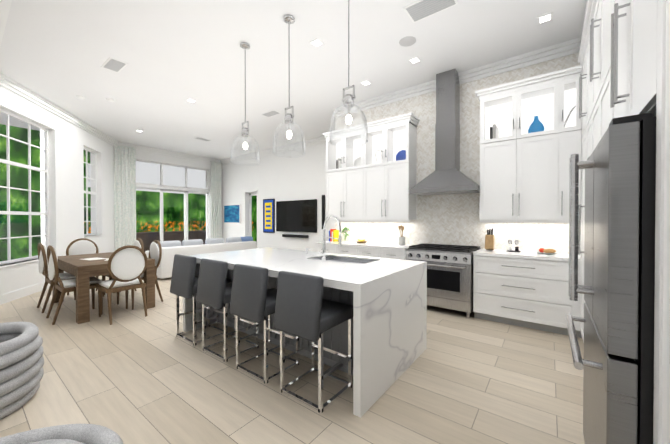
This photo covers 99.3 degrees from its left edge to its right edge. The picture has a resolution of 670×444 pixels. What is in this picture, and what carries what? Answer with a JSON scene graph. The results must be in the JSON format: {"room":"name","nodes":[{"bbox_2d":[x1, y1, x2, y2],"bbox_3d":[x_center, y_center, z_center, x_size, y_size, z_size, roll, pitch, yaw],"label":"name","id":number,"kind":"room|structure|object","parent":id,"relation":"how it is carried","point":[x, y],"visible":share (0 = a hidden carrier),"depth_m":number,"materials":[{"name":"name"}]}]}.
{"room":"kitchen","nodes":[
{"label":"kitchen","id":0,"kind":"room"},
{"bbox_2d":[0,85,114,294],"bbox_3d":[-5.774,-0.526,5.299,0.250,3.720,7.296,0,1,-16],"label":"wall","id":1,"kind":"structure","parent":0,"point":[68,141],"depth_m":6.23,"materials":[{"name":"white paint"}]},
{"bbox_2d":[0,0,11,45],"bbox_3d":[-3.837,-2.296,2.372,6.100,0.129,1.520,0,1,37],"label":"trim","id":2,"kind":"structure","parent":1,"relation":"attached to","point":[5,5],"depth_m":3.12,"materials":[{"name":"white paint"}]},
{"bbox_2d":[0,108,49,267],"bbox_3d":[-5.691,-0.585,5.211,0.180,2.660,1.490,0,1,-16],"label":"bay window","id":3,"kind":"structure","parent":1,"relation":"in","point":[29,167],"depth_m":5.35,"materials":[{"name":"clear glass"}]},
{"bbox_2d":[83,147,102,237],"bbox_3d":[-6.313,-0.748,7.336,0.180,2.270,0.860,0,1,-16],"label":"bay window","id":4,"kind":"structure","parent":1,"relation":"in","point":[94,194],"depth_m":7.53,"materials":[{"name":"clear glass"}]},
{"bbox_2d":[88,161,205,193],"bbox_3d":[-8.154,-1.759,12.149,6.240,0.830,3.650,0,1,37],"label":"roof","id":5,"kind":"structure","parent":1,"relation":"attached to","point":[147,173],"depth_m":10.12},
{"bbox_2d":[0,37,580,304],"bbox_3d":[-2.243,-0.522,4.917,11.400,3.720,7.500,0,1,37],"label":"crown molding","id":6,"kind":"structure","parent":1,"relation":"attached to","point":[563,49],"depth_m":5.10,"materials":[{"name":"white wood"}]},
{"bbox_2d":[136,150,210,238],"bbox_3d":[-5.673,-0.566,10.044,0.250,3.720,3.940,0,1,37],"label":"wall","id":7,"kind":"structure","parent":0,"point":[152,157],"depth_m":10.12,"materials":[{"name":"white paint"}]},
{"bbox_2d":[114,144,135,249],"bbox_3d":[-6.400,-0.512,8.689,0.080,3.605,0.576,0,1,37],"label":"curtain","id":8,"kind":"object","parent":7,"relation":"hanging from","point":[125,195],"visible":0.88,"depth_m":8.69,"materials":[{"name":"fabric"}]},
{"bbox_2d":[136,159,207,246],"bbox_3d":[-5.673,-0.356,10.046,0.130,3.300,2.520,0,1,37],"label":"window frames","id":9,"kind":"structure","parent":7,"relation":"in","point":[185,211],"depth_m":10.15,"materials":[{"name":"white painted metal"}]},
{"bbox_2d":[210,161,221,237],"bbox_3d":[-4.603,-0.532,11.073,0.080,3.605,0.466,0,1,37],"label":"curtain","id":10,"kind":"object","parent":7,"relation":"hanging from","point":[216,199],"visible":0.69,"depth_m":11.05,"materials":[{"name":"fabric"}]},
{"bbox_2d":[222,143,334,251],"bbox_3d":[-1.767,-0.561,9.411,7.250,3.720,0.250,0,1,37],"label":"wall","id":11,"kind":"structure","parent":0,"point":[281,177],"depth_m":9.30,"materials":[{"name":"white paint"}]},
{"bbox_2d":[223,204,240,223],"bbox_3d":[-3.934,-0.308,10.866,1.100,0.750,0.033,0,1,37],"label":"painting","id":12,"kind":"object","parent":11,"relation":"attached to","point":[231,213],"visible":1,"depth_m":10.82,"materials":[{"name":"blue paint"}]},
{"bbox_2d":[244,189,257,247],"bbox_3d":[-2.942,0.072,10.267,0.810,2.440,0.225,0,1,37],"label":"door frame","id":13,"kind":"structure","parent":11,"relation":"in","point":[253,193],"depth_m":10.40,"materials":[{"name":"white wood"}]},
{"bbox_2d":[263,199,274,232],"bbox_3d":[-2.228,-0.207,9.575,0.560,1.130,0.043,0,1,37],"label":"framed art","id":14,"kind":"object","parent":11,"relation":"attached to","point":[268,215],"visible":1,"depth_m":9.54},
{"bbox_2d":[282,234,308,237],"bbox_3d":[-1.235,0.432,8.796,1.050,0.085,0.100,0,1,37],"label":"soundbar","id":15,"kind":"object","parent":11,"relation":"attached to","point":[295,236],"visible":1,"depth_m":8.71,"materials":[{"name":"black plastic"}]},
{"bbox_2d":[276,199,316,232],"bbox_3d":[-1.222,-0.180,8.808,1.710,0.970,0.057,0,1,37],"label":"screen","id":16,"kind":"object","parent":11,"relation":"attached to","point":[297,216],"visible":1,"depth_m":8.72,"materials":[{"name":"black"}]},
{"bbox_2d":[322,195,324,228],"bbox_3d":[-0.312,-0.285,8.126,0.074,0.942,0.050,0,1,37],"label":"speaker","id":17,"kind":"object","parent":11,"relation":"attached to","point":[323,208],"visible":0.75,"depth_m":8.11},
{"bbox_2d":[0,276,584,443],"bbox_3d":[-5.461,1.391,5.731,18.300,0.120,16.500,0,1,37],"label":"floor","id":18,"kind":"structure","parent":0,"point":[129,375],"depth_m":2.33,"materials":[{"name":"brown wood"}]},
{"bbox_2d":[0,322,43,419],"bbox_3d":[-2.664,1.100,2.030,0.827,0.540,0.828,0,1,37],"label":"chair","id":19,"kind":"object","parent":18,"relation":"on","point":[21,362],"visible":1,"depth_m":2.08,"materials":[{"name":"grey fabric"}]},
{"bbox_2d":[37,243,75,312],"bbox_3d":[-4.322,0.828,4.530,0.470,1.032,0.548,0,1,37],"label":"dining chair","id":20,"kind":"object","parent":18,"relation":"on","point":[42,258],"visible":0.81,"depth_m":4.28,"materials":[{"name":"brown wood"}]},
{"bbox_2d":[0,424,122,443],"bbox_3d":[-1.311,1.194,1.035,0.908,0.368,0.908,0,1,37],"label":"pouf","id":21,"kind":"object","parent":18,"relation":"on","point":[79,434],"visible":1,"depth_m":1.38,"materials":[{"name":"grey fabric"}]},
{"bbox_2d":[46,246,102,324],"bbox_3d":[-3.707,0.832,4.066,0.470,1.032,0.548,0,1,37],"label":"dining chair","id":22,"kind":"object","parent":18,"relation":"on","point":[64,287],"visible":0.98,"depth_m":3.87,"materials":[{"name":"brown wood"}]},
{"bbox_2d":[66,238,105,299],"bbox_3d":[-4.536,0.823,5.191,0.548,1.032,0.470,0,1,37],"label":"dining chair","id":23,"kind":"object","parent":18,"relation":"on","point":[80,246],"visible":0.5,"depth_m":5.29,"materials":[{"name":"white fabric"}]},
{"bbox_2d":[52,252,154,323],"bbox_3d":[-3.778,0.960,4.621,1.680,0.760,0.920,0,1,37],"label":"dining table","id":24,"kind":"object","parent":18,"relation":"on","point":[82,271],"visible":0.67,"depth_m":4.01,"materials":[{"name":"brown wood"}]},
{"bbox_2d":[81,257,108,260],"bbox_3d":[-3.623,0.575,4.439,0.622,0.010,0.438,0,1,37],"label":"papers","id":25,"kind":"object","parent":24,"relation":"on","point":[96,258],"visible":0.55,"depth_m":4.40,"materials":[{"name":"white paper"}]},
{"bbox_2d":[96,245,147,324],"bbox_3d":[-3.020,0.832,4.049,0.548,1.032,0.470,0,1,37],"label":"dining chair","id":26,"kind":"object","parent":18,"relation":"on","point":[126,266],"visible":1,"depth_m":3.90,"materials":[{"name":"white fabric"}]},
{"bbox_2d":[102,238,143,299],"bbox_3d":[-3.841,0.823,5.168,0.470,1.032,0.548,0,1,37],"label":"dining chair","id":27,"kind":"object","parent":18,"relation":"on","point":[137,244],"visible":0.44,"depth_m":5.24,"materials":[{"name":"white fabric"}]},
{"bbox_2d":[117,240,162,308],"bbox_3d":[-3.226,0.827,4.704,0.470,1.032,0.548,0,1,37],"label":"dining chair","id":28,"kind":"object","parent":18,"relation":"on","point":[155,252],"visible":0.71,"depth_m":4.77,"materials":[{"name":"brown wood"}]},
{"bbox_2d":[136,230,205,251],"bbox_3d":[-6.924,0.842,12.590,0.600,0.860,6.300,0,1,37],"label":"planter","id":29,"kind":"object","parent":18,"relation":"on","point":[167,236],"depth_m":12.03,"materials":[{"name":"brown wood"}]},
{"bbox_2d":[170,254,229,345],"bbox_3d":[-1.593,0.865,3.382,0.430,0.972,0.527,0,1,37],"label":"stool","id":30,"kind":"object","parent":18,"relation":"on","point":[184,281],"visible":0.65,"depth_m":3.19,"materials":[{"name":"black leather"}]},
{"bbox_2d":[145,236,256,278],"bbox_3d":[-3.482,0.856,7.725,0.955,0.836,2.645,0,1,37],"label":"sofa","id":31,"kind":"object","parent":18,"relation":"on","point":[170,249],"visible":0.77,"depth_m":7.05,"materials":[{"name":"fabric"}]},
{"bbox_2d":[196,258,259,362],"bbox_3d":[-1.114,0.868,3.021,0.430,0.972,0.527,0,1,37],"label":"stool","id":32,"kind":"object","parent":18,"relation":"on","point":[214,289],"visible":0.79,"depth_m":2.83,"materials":[{"name":"black leather"}]},
{"bbox_2d":[229,264,299,383],"bbox_3d":[-0.635,0.871,2.660,0.430,0.972,0.527,0,1,37],"label":"stool","id":33,"kind":"object","parent":18,"relation":"on","point":[253,297],"visible":0.81,"depth_m":2.48,"materials":[{"name":"black leather"}]},
{"bbox_2d":[183,247,426,417],"bbox_3d":[-0.456,0.886,3.287,2.590,0.930,1.330,0,1,37],"label":"kitchen island","id":34,"kind":"object","parent":18,"relation":"on","point":[386,298],"visible":0.75,"depth_m":2.54,"materials":[{"name":"white stone"}]},
{"bbox_2d":[306,215,341,261],"bbox_3d":[-0.189,0.169,3.290,0.612,0.503,0.360,0,1,37],"label":"faucet","id":35,"kind":"object","parent":34,"relation":"on","point":[324,257],"visible":1,"depth_m":3.06,"materials":[{"name":"silver metal"}]},
{"bbox_2d":[274,271,352,412],"bbox_3d":[-0.156,0.874,2.299,0.430,0.972,0.527,0,1,37],"label":"stool","id":36,"kind":"object","parent":18,"relation":"on","point":[304,310],"visible":0.98,"depth_m":2.14,"materials":[{"name":"black leather"}]},
{"bbox_2d":[317,245,358,255],"bbox_3d":[0.228,0.887,5.594,0.985,0.890,0.639,0,1,37],"label":"base cabinet","id":37,"kind":"object","parent":18,"relation":"on","point":[345,249],"depth_m":5.27,"materials":[{"name":"white paint"}]},
{"bbox_2d":[359,245,405,259],"bbox_3d":[0.919,0.891,5.073,0.984,0.890,0.639,0,1,37],"label":"base cabinet","id":38,"kind":"object","parent":18,"relation":"on","point":[385,250],"depth_m":4.76,"materials":[{"name":"white paint"}]},
{"bbox_2d":[315,241,411,248],"bbox_3d":[0.559,0.424,5.335,1.880,0.040,0.648,0,1,37],"label":"countertop","id":39,"kind":"structure","parent":38,"relation":"on","point":[370,245],"depth_m":5.13,"materials":[{"name":"white stone"}]},
{"bbox_2d":[329,229,338,240],"bbox_3d":[-0.023,0.273,5.943,0.138,0.250,0.160,0,1,37],"label":"cookbooks","id":40,"kind":"object","parent":39,"relation":"on","point":[333,233],"visible":0.98,"depth_m":5.89,"materials":[{"name":"multicoloured"}]},
{"bbox_2d":[341,227,349,239],"bbox_3d":[0.202,0.248,5.715,0.219,0.304,0.153,0,1,37],"label":"potted plant","id":41,"kind":"object","parent":39,"relation":"on","point":[345,230],"visible":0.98,"depth_m":5.70,"materials":[{"name":"green plant"}]},
{"bbox_2d":[356,239,366,242],"bbox_3d":[0.508,0.364,5.468,0.226,0.075,0.226,0,1,37],"label":"bowl","id":42,"kind":"object","parent":39,"relation":"on","point":[361,241],"visible":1,"depth_m":5.45,"materials":[{"name":"brown wood"}]},
{"bbox_2d":[398,225,404,244],"bbox_3d":[1.171,0.227,4.992,0.121,0.358,0.110,0,1,37],"label":"utensil crock","id":43,"kind":"object","parent":39,"relation":"on","point":[401,239],"visible":1,"depth_m":4.96,"materials":[{"name":"grey ceramic"}]},
{"bbox_2d":[405,243,480,317],"bbox_3d":[1.671,0.859,4.435,0.945,0.965,0.751,0,1,37],"label":"range","id":44,"kind":"object","parent":18,"relation":"on","point":[449,276],"visible":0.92,"depth_m":4.11,"materials":[{"name":"silver metal"}]},
{"bbox_2d":[473,248,581,337],"bbox_3d":[2.541,0.882,3.822,1.142,0.930,0.684,0,1,37],"label":"base cabinet","id":45,"kind":"object","parent":18,"relation":"on","point":[528,289],"visible":0.85,"depth_m":3.58,"materials":[{"name":"white paint"}]},
{"bbox_2d":[485,228,494,249],"bbox_3d":[2.276,0.252,4.191,0.110,0.317,0.136,0,1,37],"label":"knife block","id":46,"kind":"object","parent":45,"relation":"on","point":[489,240],"visible":0.98,"depth_m":4.16,"materials":[{"name":"brown wood"}]},
{"bbox_2d":[506,240,520,251],"bbox_3d":[2.501,0.332,3.990,0.170,0.165,0.090,0,1,37],"label":"salt","id":47,"kind":"object","parent":45,"relation":"on","point":[510,247],"visible":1,"depth_m":3.98,"materials":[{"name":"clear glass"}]},
{"bbox_2d":[535,248,557,253],"bbox_3d":[2.778,0.381,3.744,0.256,0.071,0.256,0,1,37],"label":"fruit plate","id":48,"kind":"object","parent":45,"relation":"on","point":[546,251],"visible":1,"depth_m":3.70,"materials":[{"name":"orange food"}]},
{"bbox_2d":[566,112,655,443],"bbox_3d":[1.537,0.485,1.200,0.852,1.728,0.896,0,1,37],"label":"fridge","id":49,"kind":"object","parent":18,"relation":"on","point":[617,290],"visible":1,"depth_m":1.03,"materials":[{"name":"silver metal"}]},
{"bbox_2d":[578,0,669,443],"bbox_3d":[1.600,-0.489,1.141,0.710,3.718,6.076,0,1,37],"label":"tall cabinet","id":50,"kind":"object","parent":18,"relation":"on","point":[624,56],"visible":0.58,"depth_m":1.16,"materials":[{"name":"white paint"}]},
{"bbox_2d":[0,0,586,159],"bbox_3d":[-2.203,-2.457,4.870,12.100,0.150,8.300,0,1,37],"label":"ceiling","id":51,"kind":"structure","parent":0,"point":[175,55],"depth_m":4.04,"materials":[{"name":"white paint"}]},
{"bbox_2d":[101,57,127,72],"bbox_3d":[-3.338,-2.371,4.312,0.420,0.012,0.220,0,1,37],"label":"ceiling vent","id":52,"kind":"object","parent":51,"relation":"in","point":[113,64],"visible":1,"depth_m":4.30,"materials":[{"name":"grey metal"}]},
{"bbox_2d":[186,98,196,102],"bbox_3d":[-2.827,-2.385,5.604,0.150,0.008,0.150,0,1,37],"label":"recessed light","id":53,"kind":"object","parent":51,"relation":"in","point":[191,100],"visible":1,"depth_m":5.58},
{"bbox_2d":[194,137,210,140],"bbox_3d":[-3.845,-2.405,8.275,0.220,0.012,0.420,0,1,37],"label":"ceiling vent","id":54,"kind":"object","parent":51,"relation":"in","point":[200,138],"visible":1,"depth_m":8.28,"materials":[{"name":"grey metal"}]},
{"bbox_2d":[230,42,259,165],"bbox_3d":[-1.206,-1.582,3.825,0.380,1.582,0.380,0,1,37],"label":"pendant light","id":55,"kind":"object","parent":51,"relation":"hanging from","point":[244,131],"visible":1,"depth_m":3.81,"materials":[{"name":"clear glass"}]},
{"bbox_2d":[261,110,279,116],"bbox_3d":[-1.416,-2.388,6.281,0.420,0.012,0.220,0,1,37],"label":"ceiling vent","id":56,"kind":"object","parent":51,"relation":"in","point":[270,113],"visible":1,"depth_m":6.26,"materials":[{"name":"grey metal"}]},
{"bbox_2d":[273,14,305,157],"bbox_3d":[-0.535,-1.578,3.320,0.380,1.582,0.380,0,1,37],"label":"pendant light","id":57,"kind":"object","parent":51,"relation":"hanging from","point":[289,20],"visible":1,"depth_m":3.30,"materials":[{"name":"clear glass"}]},
{"bbox_2d":[309,38,324,47],"bbox_3d":[-0.242,-2.369,3.768,0.150,0.008,0.150,0,1,37],"label":"recessed light","id":58,"kind":"object","parent":51,"relation":"in","point":[316,42],"visible":1,"depth_m":3.75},
{"bbox_2d":[330,0,367,147],"bbox_3d":[0.136,-1.574,2.814,0.380,1.582,0.380,0,1,37],"label":"pendant light","id":59,"kind":"object","parent":51,"relation":"hanging from","point":[348,100],"visible":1,"depth_m":2.79,"materials":[{"name":"clear glass"}]},
{"bbox_2d":[360,80,371,85],"bbox_3d":[0.531,-2.378,4.876,0.150,0.008,0.150,0,1,37],"label":"recessed light","id":60,"kind":"object","parent":51,"relation":"in","point":[366,82],"visible":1,"depth_m":4.87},
{"bbox_2d":[399,36,415,46],"bbox_3d":[0.954,-2.370,3.743,0.220,0.006,0.220,0,1,37],"label":"ceiling speaker","id":61,"kind":"object","parent":51,"relation":"attached to","point":[407,41],"visible":1,"depth_m":3.73,"materials":[{"name":"grey plastic"}]},
{"bbox_2d":[408,56,420,63],"bbox_3d":[1.171,-2.373,4.181,0.150,0.008,0.150,0,1,37],"label":"recessed light","id":62,"kind":"object","parent":51,"relation":"in","point":[417,59],"visible":1,"depth_m":4.18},
{"bbox_2d":[403,0,457,22],"bbox_3d":[1.043,-2.361,3.113,0.500,0.012,0.300,0,1,37],"label":"ceiling vent","id":63,"kind":"object","parent":51,"relation":"in","point":[418,10],"visible":1,"depth_m":3.13,"materials":[{"name":"grey metal"}]},
{"bbox_2d":[537,12,552,24],"bbox_3d":[2.443,-2.365,3.310,0.150,0.008,0.150,0,1,37],"label":"recessed light","id":64,"kind":"object","parent":51,"relation":"in","point":[544,18],"visible":1,"depth_m":3.30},
{"bbox_3d":[2.042,-0.521,4.786,4.900,3.720,0.250,0,1,37],"label":"wall","id":65,"kind":"structure","parent":0,"visible":0},
{"bbox_2d":[326,164,366,219],"bbox_3d":[0.300,-0.552,5.708,0.949,1.026,0.351,0,1,37],"label":"upper cabinet","id":66,"kind":"object","parent":65,"relation":"attached to","point":[346,187],"depth_m":5.54,"materials":[{"name":"white paint"}]},
{"bbox_2d":[367,156,416,219],"bbox_3d":[0.964,-0.548,5.208,0.949,1.026,0.351,0,1,37],"label":"upper cabinet","id":67,"kind":"object","parent":65,"relation":"attached to","point":[373,179],"depth_m":4.99,"materials":[{"name":"white paint"}]},
{"bbox_2d":[409,69,479,195],"bbox_3d":[1.753,-1.417,4.512,1.000,1.921,0.500,0,1,37],"label":"range hood","id":68,"kind":"object","parent":65,"relation":"attached to","point":[447,176],"visible":0.92,"depth_m":4.48,"materials":[{"name":"silver metal"}]},
{"bbox_2d":[335,53,579,252],"bbox_3d":[1.608,-0.893,4.948,4.010,2.700,0.011,0,1,37],"label":"tile backsplash","id":69,"kind":"structure","parent":65,"relation":"attached to","point":[451,219],"depth_m":4.62,"materials":[{"name":"white tile"}]},
{"bbox_2d":[475,65,581,222],"bbox_3d":[2.612,-0.944,3.930,1.177,1.900,0.402,0,1,37],"label":"upper cabinet","id":70,"kind":"object","parent":65,"relation":"attached to","point":[530,136],"visible":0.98,"depth_m":3.82,"materials":[{"name":"white paint"}]},
{"label":"outside","id":71,"kind":"structure","parent":0,"visible":0},
{"bbox_2d":[0,124,252,260],"bbox_3d":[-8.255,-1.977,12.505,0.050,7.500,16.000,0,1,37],"label":"trees","id":72,"kind":"object","parent":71,"point":[171,206],"depth_m":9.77,"materials":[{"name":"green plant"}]},
{"bbox_2d":[253,196,256,241],"bbox_3d":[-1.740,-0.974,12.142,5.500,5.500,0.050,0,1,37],"label":"trees","id":73,"kind":"object","parent":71,"point":[254,218],"depth_m":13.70,"materials":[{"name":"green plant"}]}
]}

